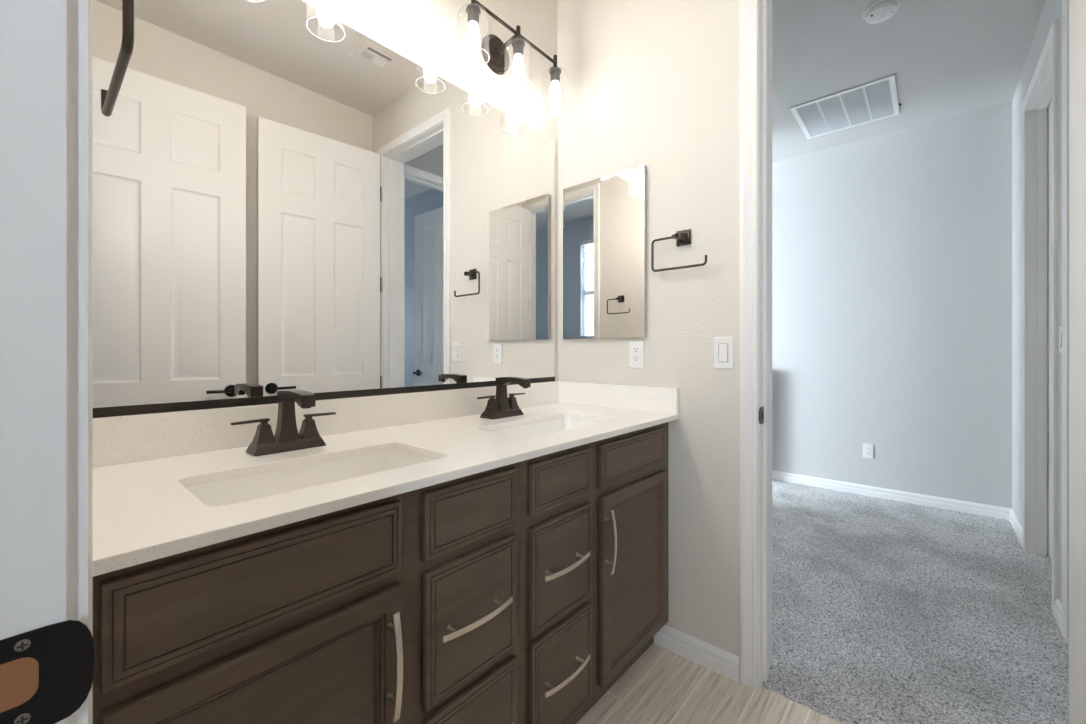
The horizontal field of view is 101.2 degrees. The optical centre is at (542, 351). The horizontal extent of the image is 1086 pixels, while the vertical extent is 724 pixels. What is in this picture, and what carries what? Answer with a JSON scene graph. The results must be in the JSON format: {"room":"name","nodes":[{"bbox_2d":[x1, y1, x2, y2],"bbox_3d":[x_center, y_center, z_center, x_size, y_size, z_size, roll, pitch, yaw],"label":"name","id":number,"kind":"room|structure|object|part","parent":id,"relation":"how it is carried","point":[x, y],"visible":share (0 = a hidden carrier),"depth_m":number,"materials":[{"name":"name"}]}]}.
{"room":"bathroom","nodes":[
{"label":"bathroom","id":0,"kind":"room"},
{"bbox_2d":[303,0,557,380],"bbox_3d":[-0.491,-0.326,1.554,0.120,2.964,1.898,0,0,41],"label":"wall","id":1,"kind":"structure","parent":0,"point":[430,34],"depth_m":1.74,"materials":[{"name":"beige paint"}]},
{"bbox_2d":[93,0,554,417],"bbox_3d":[-0.467,-0.421,1.482,0.009,1.121,1.584,0,0,41],"label":"wall mirror","id":2,"kind":"object","parent":1,"relation":"attached to","point":[284,198],"visible":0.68,"depth_m":1.24,"materials":[{"name":"white mirror"}]},
{"bbox_2d":[93,381,557,467],"bbox_3d":[-0.455,0.191,1.489,0.020,0.102,1.616,0,0,41],"label":"backsplash","id":3,"kind":"structure","parent":1,"relation":"attached to","point":[139,437],"depth_m":1.14,"materials":[{"name":"beige stone"}]},
{"bbox_2d":[457,0,567,116],"bbox_3d":[-0.123,-1.144,1.742,0.188,0.248,0.559,0,0,41],"label":"vanity light","id":4,"kind":"object","parent":1,"relation":"attached to","point":[494,51],"visible":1,"depth_m":1.73,"materials":[{"name":"black metal"}]},
{"bbox_2d":[466,0,480,24],"bbox_3d":[-0.242,-1.193,1.548,0.052,0.113,0.052,0,0,41],"label":"socket","id":5,"kind":"object","parent":4,"relation":"attached to","point":[473,10],"depth_m":1.53,"materials":[{"name":"grey metal"}]},
{"bbox_3d":[-0.242,-1.087,1.548,0.050,0.106,0.050,0,0,41],"label":"bulb","id":6,"kind":"part","parent":4,"relation":"part of","materials":[{"name":"white glass"}]},
{"bbox_3d":[-0.185,-1.196,1.795,0.026,0.144,0.144,0,0,41],"label":"plate","id":7,"kind":"part","parent":4,"relation":"part of","materials":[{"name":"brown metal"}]},
{"bbox_3d":[-0.136,-1.205,1.753,0.111,0.042,0.032,0,0,41],"label":"arm","id":8,"kind":"part","parent":4,"relation":"part of","materials":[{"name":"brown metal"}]},
{"bbox_2d":[512,25,524,56],"bbox_3d":[-0.095,-1.193,1.717,0.052,0.113,0.052,0,0,41],"label":"socket","id":9,"kind":"object","parent":4,"relation":"attached to","point":[518,41],"depth_m":1.70,"materials":[{"name":"grey metal"}]},
{"bbox_3d":[-0.095,-1.087,1.717,0.050,0.106,0.050,0,0,41],"label":"bulb","id":10,"kind":"part","parent":4,"relation":"part of","materials":[{"name":"white glass"}]},
{"bbox_2d":[549,55,560,82],"bbox_3d":[0.052,-1.193,1.885,0.052,0.113,0.052,0,0,41],"label":"socket","id":11,"kind":"object","parent":4,"relation":"attached to","point":[555,72],"depth_m":1.87,"materials":[{"name":"grey metal"}]},
{"bbox_3d":[0.052,-1.087,1.885,0.050,0.106,0.050,0,0,41],"label":"bulb","id":12,"kind":"part","parent":4,"relation":"part of","materials":[{"name":"white glass"}]},
{"bbox_2d":[558,0,738,655],"bbox_3d":[0.782,-0.326,1.595,1.747,2.964,0.165,0,0,41],"label":"wall","id":13,"kind":"structure","parent":0,"point":[654,84],"depth_m":1.70,"materials":[{"name":"beige paint"}]},
{"bbox_2d":[563,164,646,338],"bbox_3d":[0.256,-0.402,1.928,0.416,0.692,0.022,0,0,41],"label":"medicine cabinet","id":14,"kind":"object","parent":13,"relation":"attached to","point":[605,218],"visible":1,"depth_m":1.90,"materials":[{"name":"silver metal"}]},
{"bbox_2d":[629,340,643,367],"bbox_3d":[0.383,0.013,1.827,0.069,0.113,0.007,0,0,41],"label":"power outlet","id":15,"kind":"object","parent":13,"relation":"attached to","point":[636,348],"visible":1,"depth_m":1.82,"materials":[{"name":"white plastic"}]},
{"bbox_2d":[632,346,639,362],"bbox_3d":[0.381,0.013,1.826,0.034,0.067,0.002,0,0,41],"label":"receptacle","id":16,"kind":"object","parent":15,"relation":"attached to","point":[635,349],"depth_m":1.83,"materials":[{"name":"white plastic"}]},
{"bbox_2d":[651,229,706,271],"bbox_3d":[0.517,-0.383,1.677,0.218,0.154,0.058,0,0,41],"label":"towel ring","id":17,"kind":"object","parent":13,"relation":"attached to","point":[683,237],"visible":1,"depth_m":1.68,"materials":[{"name":"black metal"}]},
{"bbox_3d":[0.512,-0.429,1.675,0.041,0.033,0.050,0,0,41],"label":"post","id":18,"kind":"part","parent":17,"relation":"part of","materials":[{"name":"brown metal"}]},
{"bbox_3d":[0.534,-0.431,1.694,0.057,0.057,0.009,0,0,41],"label":"wall plate","id":19,"kind":"part","parent":17,"relation":"part of","materials":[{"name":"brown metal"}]},
{"bbox_2d":[654,625,738,682],"bbox_3d":[0.565,1.114,1.665,0.324,0.083,0.014,0,0,41],"label":"baseboard","id":20,"kind":"structure","parent":13,"relation":"attached to","point":[718,660],"depth_m":1.65,"materials":[{"name":"white paint"}]},
{"bbox_2d":[714,337,733,368],"bbox_3d":[0.645,0.006,1.597,0.069,0.113,0.010,0,0,41],"label":"light switch","id":21,"kind":"object","parent":13,"relation":"attached to","point":[723,346],"visible":1,"depth_m":1.59,"materials":[{"name":"white plastic"}]},
{"bbox_2d":[759,406,763,423],"bbox_3d":[0.757,0.222,1.541,0.003,0.058,0.068,0,0,41],"label":"strike plate","id":22,"kind":"object","parent":13,"relation":"attached to","point":[761,410],"visible":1,"depth_m":1.53,"materials":[{"name":"black"}]},
{"bbox_2d":[739,0,1070,723],"bbox_3d":[1.063,-0.143,1.350,0.841,2.597,0.197,0,0,41],"label":"trim","id":23,"kind":"structure","parent":13,"relation":"attached to","point":[755,16],"depth_m":1.53,"materials":[{"name":"white paint"}]},
{"bbox_2d":[1071,0,1085,723],"bbox_3d":[1.061,-0.115,0.727,0.164,2.517,0.740,0,0,41],"label":"door","id":24,"kind":"structure","parent":13,"relation":"in","point":[1078,7],"depth_m":1.01,"materials":[{"name":"white paint"}]},
{"bbox_2d":[576,643,841,723],"bbox_3d":[0.165,1.181,0.887,1.787,0.050,1.752,0,0,41],"label":"floor","id":25,"kind":"structure","parent":0,"point":[662,686],"depth_m":1.47,"materials":[{"name":"beige tile"}]},
{"bbox_2d":[93,462,519,723],"bbox_3d":[-0.503,0.708,0.980,0.612,0.895,0.781,0,0,41],"label":"vanity cabinet","id":26,"kind":"object","parent":25,"relation":"on","point":[404,608],"visible":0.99,"depth_m":0.76,"materials":[{"name":"brown wood"}]},
{"bbox_3d":[-0.404,0.349,0.694,0.016,0.132,0.404,0,0,41],"label":"drawer","id":27,"kind":"part","parent":26,"relation":"part of","materials":[{"name":"brown wood"}]},
{"bbox_3d":[-0.403,0.732,0.695,0.016,0.578,0.406,0,0,41],"label":"cabinet door","id":28,"kind":"part","parent":26,"relation":"part of","materials":[{"name":"brown wood"}]},
{"bbox_2d":[93,381,678,576],"bbox_3d":[-0.235,0.201,1.298,0.600,0.120,1.616,0,0,41],"label":"countertop","id":29,"kind":"structure","parent":26,"relation":"on","point":[144,510],"depth_m":1.01,"materials":[{"name":"beige stone"}]},
{"bbox_2d":[230,390,335,455],"bbox_3d":[-0.631,0.168,1.090,0.188,0.147,0.188,0,0,-9],"label":"bathroom faucet","id":30,"kind":"object","parent":29,"relation":"on","point":[286,438],"visible":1,"depth_m":1.08,"materials":[{"name":"black metal"}]},
{"bbox_3d":[-0.685,0.165,1.045,0.015,0.007,0.077,0,0,41],"label":"lever","id":31,"kind":"part","parent":30,"relation":"part of","materials":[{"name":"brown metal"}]},
{"bbox_3d":[-0.667,0.194,1.066,0.041,0.052,0.041,0,0,41],"label":"faucet handle","id":32,"kind":"part","parent":30,"relation":"part of","materials":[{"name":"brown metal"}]},
{"bbox_3d":[-0.633,0.230,1.104,0.068,0.023,0.160,0,0,41],"label":"plate","id":33,"kind":"part","parent":30,"relation":"part of","materials":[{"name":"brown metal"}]},
{"bbox_3d":[-0.593,0.112,1.069,0.150,0.035,0.032,0,0,41],"label":"spout","id":34,"kind":"part","parent":30,"relation":"part of","materials":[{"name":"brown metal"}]},
{"bbox_3d":[-0.600,0.194,1.143,0.041,0.052,0.041,0,0,41],"label":"faucet handle","id":35,"kind":"part","parent":30,"relation":"part of","materials":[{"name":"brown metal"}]},
{"bbox_3d":[-0.582,0.165,1.164,0.015,0.007,0.077,0,0,41],"label":"lever","id":36,"kind":"part","parent":30,"relation":"part of","materials":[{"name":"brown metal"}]},
{"bbox_2d":[186,449,436,506],"bbox_3d":[-0.452,0.333,0.939,0.296,0.142,0.508,0,0,41],"label":"undermount sink","id":37,"kind":"object","parent":29,"relation":"in","point":[235,490],"visible":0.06,"depth_m":1.01,"materials":[{"name":"white ceramic"}]},
{"bbox_2d":[477,377,530,418],"bbox_3d":[-0.149,0.168,1.644,0.188,0.147,0.188,0,0,-9],"label":"bathroom faucet","id":38,"kind":"object","parent":29,"relation":"on","point":[502,406],"visible":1,"depth_m":1.64,"materials":[{"name":"black metal"}]},
{"bbox_3d":[-0.203,0.165,1.599,0.015,0.007,0.077,0,0,41],"label":"lever","id":39,"kind":"part","parent":38,"relation":"part of","materials":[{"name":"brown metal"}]},
{"bbox_3d":[-0.184,0.194,1.620,0.041,0.052,0.041,0,0,41],"label":"faucet handle","id":40,"kind":"part","parent":38,"relation":"part of","materials":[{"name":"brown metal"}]},
{"bbox_3d":[-0.151,0.230,1.658,0.068,0.023,0.160,0,0,41],"label":"plate","id":41,"kind":"part","parent":38,"relation":"part of","materials":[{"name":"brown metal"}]},
{"bbox_3d":[-0.111,0.112,1.623,0.150,0.035,0.032,0,0,41],"label":"spout","id":42,"kind":"part","parent":38,"relation":"part of","materials":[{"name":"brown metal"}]},
{"bbox_3d":[-0.118,0.194,1.696,0.041,0.052,0.041,0,0,41],"label":"faucet handle","id":43,"kind":"part","parent":38,"relation":"part of","materials":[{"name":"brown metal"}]},
{"bbox_2d":[492,418,600,436],"bbox_3d":[0.028,0.333,1.504,0.289,0.142,0.516,0,0,41],"label":"undermount sink","id":44,"kind":"object","parent":29,"relation":"in","point":[560,424],"visible":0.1,"depth_m":1.67,"materials":[{"name":"white ceramic"}]},
{"bbox_3d":[-0.273,0.507,0.814,0.028,0.013,0.013,0,0,41],"label":"handle post","id":45,"kind":"part","parent":26,"relation":"part of","materials":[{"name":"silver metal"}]},
{"bbox_3d":[-0.273,0.637,0.814,0.028,0.013,0.013,0,0,41],"label":"handle post","id":46,"kind":"part","parent":26,"relation":"part of","materials":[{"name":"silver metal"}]},
{"bbox_3d":[-0.262,0.572,0.804,0.016,0.194,0.012,0,0,41],"label":"handle","id":47,"kind":"part","parent":26,"relation":"part of","materials":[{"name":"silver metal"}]},
{"bbox_3d":[-0.184,0.573,0.915,0.028,0.013,0.013,0,0,41],"label":"handle post","id":48,"kind":"part","parent":26,"relation":"part of","materials":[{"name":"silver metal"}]},
{"bbox_3d":[-0.152,0.350,0.984,0.016,0.134,0.258,0,0,41],"label":"drawer","id":49,"kind":"part","parent":26,"relation":"part of","materials":[{"name":"brown wood"}]},
{"bbox_3d":[-0.151,0.580,0.985,0.016,0.275,0.256,0,0,41],"label":"drawer","id":50,"kind":"part","parent":26,"relation":"part of","materials":[{"name":"brown wood"}]},
{"bbox_3d":[-0.150,0.880,0.986,0.016,0.281,0.255,0,0,41],"label":"drawer","id":51,"kind":"part","parent":26,"relation":"part of","materials":[{"name":"brown wood"}]},
{"bbox_3d":[-0.130,0.573,0.955,0.016,0.012,0.194,0,0,41],"label":"handle","id":52,"kind":"part","parent":26,"relation":"part of","materials":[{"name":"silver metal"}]},
{"bbox_3d":[-0.099,0.573,1.013,0.028,0.013,0.013,0,0,41],"label":"handle post","id":53,"kind":"part","parent":26,"relation":"part of","materials":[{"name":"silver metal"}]},
{"bbox_2d":[520,422,667,723],"bbox_3d":[0.026,0.708,1.588,0.612,0.895,0.830,0,0,41],"label":"vanity cabinet","id":54,"kind":"object","parent":25,"relation":"on","point":[594,515],"visible":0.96,"depth_m":1.30,"materials":[{"name":"brown wood"}]},
{"bbox_3d":[0.020,0.865,1.150,0.028,0.013,0.013,0,0,41],"label":"handle post","id":55,"kind":"part","parent":54,"relation":"part of","materials":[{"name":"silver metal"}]},
{"bbox_3d":[0.020,0.574,1.150,0.028,0.013,0.013,0,0,41],"label":"handle post","id":56,"kind":"part","parent":54,"relation":"part of","materials":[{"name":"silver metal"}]},
{"bbox_3d":[0.054,0.350,1.221,0.016,0.130,0.258,0,0,41],"label":"drawer","id":57,"kind":"part","parent":54,"relation":"part of","materials":[{"name":"brown wood"}]},
{"bbox_3d":[0.055,0.884,1.222,0.016,0.284,0.260,0,0,41],"label":"drawer","id":58,"kind":"part","parent":54,"relation":"part of","materials":[{"name":"brown wood"}]},
{"bbox_3d":[0.055,0.586,1.222,0.016,0.276,0.260,0,0,41],"label":"drawer","id":59,"kind":"part","parent":54,"relation":"part of","materials":[{"name":"brown wood"}]},
{"bbox_3d":[0.074,0.865,1.189,0.016,0.012,0.194,0,0,41],"label":"handle","id":60,"kind":"part","parent":54,"relation":"part of","materials":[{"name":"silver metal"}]},
{"bbox_3d":[0.074,0.574,1.189,0.016,0.012,0.194,0,0,41],"label":"handle","id":61,"kind":"part","parent":54,"relation":"part of","materials":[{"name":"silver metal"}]},
{"bbox_3d":[0.105,0.865,1.248,0.028,0.013,0.013,0,0,41],"label":"handle post","id":62,"kind":"part","parent":54,"relation":"part of","materials":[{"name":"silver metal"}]},
{"bbox_3d":[0.215,0.581,1.351,0.016,0.194,0.012,0,0,41],"label":"handle","id":63,"kind":"part","parent":54,"relation":"part of","materials":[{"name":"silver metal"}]},
{"bbox_3d":[0.316,0.352,1.522,0.016,0.131,0.432,0,0,41],"label":"drawer","id":64,"kind":"part","parent":54,"relation":"part of","materials":[{"name":"brown wood"}]},
{"bbox_3d":[0.320,0.739,1.526,0.016,0.578,0.433,0,0,41],"label":"cabinet door","id":65,"kind":"part","parent":54,"relation":"part of","materials":[{"name":"brown wood"}]},
{"bbox_2d":[772,102,1011,508],"bbox_3d":[2.173,-0.326,4.005,7.320,2.964,0.120,0,0,41],"label":"wall","id":66,"kind":"structure","parent":0,"point":[892,252],"depth_m":3.44,"materials":[{"name":"grey paint"}]},
{"bbox_2d":[863,443,873,458],"bbox_3d":[2.592,0.796,3.556,0.069,0.113,0.007,0,0,41],"label":"power outlet","id":67,"kind":"object","parent":66,"relation":"attached to","point":[868,449],"visible":1,"depth_m":3.55,"materials":[{"name":"white plastic"}]},
{"bbox_2d":[865,447,870,455],"bbox_3d":[2.590,0.796,3.554,0.034,0.067,0.002,0,0,41],"label":"receptacle","id":68,"kind":"object","parent":67,"relation":"attached to","point":[867,449],"depth_m":3.55,"materials":[{"name":"white plastic"}]},
{"bbox_2d":[772,470,1010,520],"bbox_3d":[2.614,1.114,3.532,1.527,0.083,0.014,0,0,41],"label":"baseboard","id":69,"kind":"structure","parent":66,"relation":"attached to","point":[997,512],"depth_m":3.42,"materials":[{"name":"white paint"}]},
{"bbox_2d":[772,0,1044,162],"bbox_3d":[2.044,-1.747,2.258,9.420,0.100,2.924,0,0,41],"label":"ceiling","id":70,"kind":"structure","parent":0,"point":[947,58],"depth_m":2.58,"materials":[{"name":"grey paint"}]},
{"bbox_2d":[790,74,900,138],"bbox_3d":[2.134,-1.691,3.135,0.588,0.012,0.595,0,0,41],"label":"ceiling vent","id":71,"kind":"object","parent":70,"relation":"in","point":[875,100],"visible":1,"depth_m":3.10,"materials":[{"name":"white plastic"}]},
{"bbox_2d":[863,0,900,23],"bbox_3d":[1.673,-1.674,2.205,0.152,0.045,0.152,0,0,41],"label":"smoke detector","id":72,"kind":"object","parent":70,"relation":"attached to","point":[879,11],"visible":1,"depth_m":2.18,"materials":[{"name":"white plastic"}]},
{"bbox_2d":[1012,0,1061,603],"bbox_3d":[2.388,-0.326,2.022,0.115,2.964,2.589,0,0,41],"label":"wall","id":73,"kind":"structure","parent":0,"point":[1052,9],"depth_m":2.76,"materials":[{"name":"grey paint"}]},
{"bbox_2d":[1010,509,1061,632],"bbox_3d":[2.654,1.114,2.425,0.014,0.083,1.632,0,0,41],"label":"baseboard","id":74,"kind":"structure","parent":73,"relation":"attached to","point":[1014,521],"depth_m":2.66,"materials":[{"name":"white paint"}]},
{"bbox_2d":[1022,19,1057,614],"bbox_3d":[2.572,-0.143,2.233,0.147,2.597,0.894,0,0,41],"label":"trim","id":75,"kind":"structure","parent":73,"relation":"attached to","point":[1043,88],"depth_m":2.52,"materials":[{"name":"white paint"}]},
{"bbox_2d":[1048,100,1051,559],"bbox_3d":[2.602,-0.115,2.208,0.156,2.517,0.764,0,0,41],"label":"door","id":76,"kind":"structure","parent":73,"relation":"in","point":[1050,104],"depth_m":2.46,"materials":[{"name":"white paint"}]},
{"bbox_2d":[1059,326,1061,352],"bbox_3d":[2.174,-0.049,1.871,0.010,0.113,0.069,0,0,41],"label":"light switch","id":77,"kind":"object","parent":73,"relation":"attached to","point":[1060,327],"visible":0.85,"depth_m":1.87,"materials":[{"name":"white plastic"}]},
{"bbox_2d":[1062,0,1068,641],"bbox_3d":[1.858,-0.143,1.413,0.147,2.597,0.939,0,0,41],"label":"trim","id":78,"kind":"structure","parent":73,"relation":"attached to","point":[1065,3],"depth_m":1.77,"materials":[{"name":"white paint"}]},
{"bbox_3d":[-0.372,-0.326,0.269,1.747,2.964,0.115,0,0,41],"label":"wall","id":79,"kind":"structure","parent":0,"visible":0},
{"bbox_2d":[0,0,92,723],"bbox_3d":[-0.066,-0.143,0.002,0.908,2.597,0.147,0,0,41],"label":"trim","id":80,"kind":"structure","parent":79,"relation":"attached to","point":[46,46],"depth_m":0.30,"materials":[{"name":"white paint"}]},
{"bbox_2d":[0,620,94,723],"bbox_3d":[-0.338,0.215,0.284,0.003,0.067,0.074,0,0,41],"label":"strike plate","id":81,"kind":"object","parent":79,"relation":"attached to","point":[47,672],"visible":1,"depth_m":0.29,"materials":[{"name":"black metal"}]},
{"bbox_2d":[101,0,134,116],"bbox_3d":[-0.511,-0.383,0.505,0.218,0.154,0.058,0,0,41],"label":"towel ring","id":82,"kind":"object","parent":79,"relation":"attached to","point":[108,97],"visible":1,"depth_m":0.47,"materials":[{"name":"black metal"}]},
{"bbox_3d":[2.035,1.191,2.233,9.200,0.050,2.734,0,0,41],"label":"floor slab","id":83,"kind":"structure","parent":0,"visible":0},
{"bbox_2d":[761,479,1068,723],"bbox_3d":[2.035,1.152,2.233,9.200,0.008,2.734,0,0,41],"label":"floor","id":84,"kind":"structure","parent":83,"relation":"on","point":[885,611],"depth_m":1.94,"materials":[{"name":"grey carpet"}]}
]}

